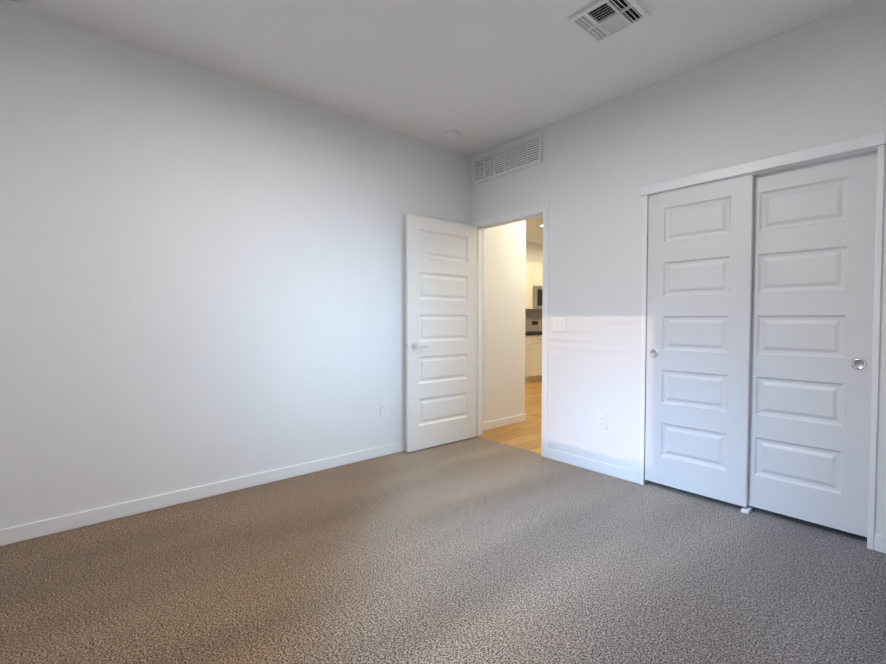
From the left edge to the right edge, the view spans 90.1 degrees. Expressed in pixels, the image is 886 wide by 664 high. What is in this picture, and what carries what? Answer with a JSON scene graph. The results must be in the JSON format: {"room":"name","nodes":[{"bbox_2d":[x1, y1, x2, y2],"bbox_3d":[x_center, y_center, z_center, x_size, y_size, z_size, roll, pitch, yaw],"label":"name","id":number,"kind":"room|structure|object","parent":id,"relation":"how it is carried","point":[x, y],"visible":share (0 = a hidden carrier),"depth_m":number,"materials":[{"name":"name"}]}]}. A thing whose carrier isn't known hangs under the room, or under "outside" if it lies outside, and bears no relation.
{"room":"empty bedroom","nodes":[
{"label":"empty bedroom","id":0,"kind":"room"},
{"bbox_2d":[0,0,468,528],"bbox_3d":[-1.210,-0.314,3.166,3.780,2.740,0.120,-1,2,-41],"label":"wall","id":1,"kind":"structure","parent":0,"point":[202,275],"depth_m":2.73,"materials":[{"name":"paint"}]},
{"bbox_2d":[0,441,405,545],"bbox_3d":[-1.131,1.014,3.183,3.640,0.083,0.013,-1,2,-41],"label":"baseboard","id":2,"kind":"structure","parent":1,"relation":"attached to","point":[18,533],"depth_m":2.73,"materials":[{"name":"white wood"}]},
{"bbox_2d":[380,402,387,416],"bbox_3d":[-0.496,0.655,3.724,0.073,0.118,0.012,-1,2,-41],"label":"outlet","id":3,"kind":"object","parent":1,"relation":"attached to","point":[383,409],"visible":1,"depth_m":3.72,"materials":[{"name":"white plastic"}]},
{"bbox_2d":[10,0,862,244],"bbox_3d":[1.594,-1.776,4.950,10.400,0.100,6.140,-1,2,-41],"label":"ceiling","id":4,"kind":"structure","parent":0,"point":[480,76],"depth_m":2.60,"materials":[{"name":"paint"}]},
{"bbox_2d":[444,130,459,140],"bbox_3d":[0.080,-1.675,3.792,0.140,0.046,0.140,-1,2,-41],"label":"smoke detector","id":5,"kind":"object","parent":4,"relation":"attached to","point":[451,135],"visible":1,"depth_m":3.75,"materials":[{"name":"white plastic"}]},
{"bbox_2d":[567,0,650,44],"bbox_3d":[0.872,-1.651,2.324,0.304,0.017,0.304,-1,2,-41],"label":"ceiling vent","id":6,"kind":"object","parent":4,"relation":"in","point":[599,22],"visible":1,"depth_m":2.32,"materials":[{"name":"white metal"}]},
{"bbox_2d":[0,436,885,663],"bbox_3d":[0.253,1.115,2.177,4.650,0.060,3.590,-1,2,-41],"label":"floor carpet","id":7,"kind":"object","parent":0,"point":[476,550],"visible":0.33,"depth_m":1.96,"materials":[{"name":"beige carpet"}]},
{"bbox_2d":[483,222,518,422],"bbox_3d":[0.531,-0.352,4.729,0.660,2.740,0.120,-1,2,-41],"label":"wall","id":8,"kind":"structure","parent":0,"point":[504,298],"depth_m":4.74,"materials":[{"name":"paint"}]},
{"bbox_2d":[483,414,524,430],"bbox_3d":[0.640,0.976,4.773,0.720,0.083,0.013,-1,2,-41],"label":"baseboard","id":9,"kind":"structure","parent":8,"relation":"attached to","point":[503,422],"depth_m":4.78,"materials":[{"name":"white wood"}]},
{"bbox_2d":[478,380,541,453],"bbox_3d":[2.278,0.989,7.143,6.580,0.060,3.840,-1,2,-41],"label":"floor","id":10,"kind":"structure","parent":0,"point":[526,435],"depth_m":4.63,"materials":[{"name":"brown wood"}]},
{"bbox_2d":[525,336,536,382],"bbox_3d":[1.281,0.491,8.232,0.516,0.876,0.625,-1,2,-41],"label":"base cabinet","id":11,"kind":"object","parent":10,"relation":"on","point":[533,356],"depth_m":8.12,"materials":[{"name":"white wood"}]},
{"bbox_2d":[525,332,540,335],"bbox_3d":[1.285,0.033,8.216,1.196,0.040,0.635,-1,2,-41],"label":"countertop","id":12,"kind":"structure","parent":11,"relation":"on","point":[526,333],"depth_m":8.18,"materials":[{"name":"stone"}]},
{"bbox_2d":[525,319,541,379],"bbox_3d":[2.052,0.332,8.837,0.754,1.165,0.675,-1,2,-41],"label":"range","id":13,"kind":"object","parent":10,"relation":"on","point":[533,325],"visible":0.02,"depth_m":8.98,"materials":[{"name":"silver metal"}]},
{"bbox_2d":[533,332,541,380],"bbox_3d":[1.559,0.485,8.473,0.458,0.876,0.625,-1,2,-41],"label":"base cabinet","id":14,"kind":"object","parent":10,"relation":"on","point":[539,338],"depth_m":8.29,"materials":[{"name":"white wood"}]},
{"bbox_2d":[519,220,525,414],"bbox_3d":[0.065,-0.383,5.906,0.120,2.740,2.510,-1,2,-41],"label":"wall","id":15,"kind":"structure","parent":0,"point":[522,224],"depth_m":4.97,"materials":[{"name":"paint"}]},
{"bbox_2d":[525,242,542,318],"bbox_3d":[1.352,-0.455,8.763,5.810,2.740,0.120,-1,2,-41],"label":"wall","id":16,"kind":"structure","parent":0,"point":[534,252],"depth_m":9.10,"materials":[{"name":"paint"}]},
{"bbox_2d":[525,261,532,308],"bbox_3d":[1.470,-0.895,8.543,0.458,0.910,0.346,-1,2,-41],"label":"upper cabinet","id":17,"kind":"object","parent":16,"relation":"attached to","point":[529,265],"depth_m":8.48,"materials":[{"name":"white wood"}]},
{"bbox_2d":[533,262,542,288],"bbox_3d":[1.812,-1.129,8.834,0.439,0.455,0.346,-1,2,-41],"label":"upper cabinet","id":18,"kind":"object","parent":16,"relation":"attached to","point":[534,274],"depth_m":8.65,"materials":[{"name":"white wood"}]},
{"bbox_2d":[526,286,542,309],"bbox_3d":[1.961,-0.674,8.919,0.754,0.448,0.430,-1,2,-41],"label":"microwave","id":19,"kind":"object","parent":18,"relation":"attached to","point":[537,299],"visible":0.23,"depth_m":8.58,"materials":[{"name":"silver metal"}]},
{"bbox_2d":[469,0,885,535],"bbox_3d":[1.400,-0.309,3.133,0.120,2.740,3.590,-1,2,-41],"label":"wall","id":20,"kind":"structure","parent":0,"point":[821,81],"depth_m":3.10,"materials":[{"name":"paint"}]},
{"bbox_2d":[472,132,541,184],"bbox_3d":[0.555,-1.540,3.973,0.017,0.250,0.808,-1,2,-41],"label":"air vent","id":21,"kind":"object","parent":20,"relation":"in","point":[517,156],"visible":0.96,"depth_m":3.94,"materials":[{"name":"white metal"}]},
{"bbox_2d":[469,204,548,457],"bbox_3d":[0.597,-0.011,4.066,0.137,2.094,0.973,-1,2,-41],"label":"door frame","id":22,"kind":"structure","parent":20,"relation":"attached to","point":[544,209],"depth_m":3.91,"materials":[{"name":"white wood"}]},
{"bbox_2d":[406,214,476,451],"bbox_3d":[0.002,0.009,4.029,0.830,2.030,0.151,-1,2,-40],"label":"bedroom door","id":23,"kind":"structure","parent":22,"relation":"attached to","point":[441,316],"depth_m":3.99,"materials":[{"name":"white wood"}]},
{"bbox_2d":[553,317,565,331],"bbox_3d":[0.936,-0.059,3.570,0.016,0.116,0.123,-1,2,-41],"label":"switch plate","id":24,"kind":"object","parent":20,"relation":"attached to","point":[559,324],"visible":1,"depth_m":3.56,"materials":[{"name":"white plastic"}]},
{"bbox_2d":[598,413,606,429],"bbox_3d":[1.190,0.669,3.298,0.012,0.118,0.073,-1,2,-41],"label":"outlet","id":25,"kind":"object","parent":20,"relation":"attached to","point":[602,421],"visible":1,"depth_m":3.29,"materials":[{"name":"white plastic"}]},
{"bbox_2d":[645,174,753,506],"bbox_3d":[1.615,0.053,2.836,0.039,1.962,0.600,-1,2,-41],"label":"closet door","id":26,"kind":"structure","parent":20,"relation":"in","point":[699,285],"depth_m":2.80,"materials":[{"name":"white wood"}]},
{"bbox_2d":[547,448,885,553],"bbox_3d":[1.656,1.030,2.768,0.013,0.083,2.407,-1,2,-41],"label":"baseboard","id":27,"kind":"structure","parent":20,"relation":"attached to","point":[633,476],"depth_m":3.29,"materials":[{"name":"white wood"}]},
{"bbox_2d":[639,131,885,549],"bbox_3d":[1.801,0.043,2.662,0.142,2.062,1.196,-1,2,-41],"label":"trim","id":28,"kind":"structure","parent":20,"relation":"attached to","point":[853,146],"depth_m":2.34,"materials":[{"name":"white wood"}]},
{"bbox_2d":[748,150,877,536],"bbox_3d":[1.990,0.064,2.470,0.039,1.962,0.600,-1,2,-41],"label":"closet door","id":29,"kind":"structure","parent":20,"relation":"in","point":[813,260],"depth_m":2.41,"materials":[{"name":"white wood"}]}
]}

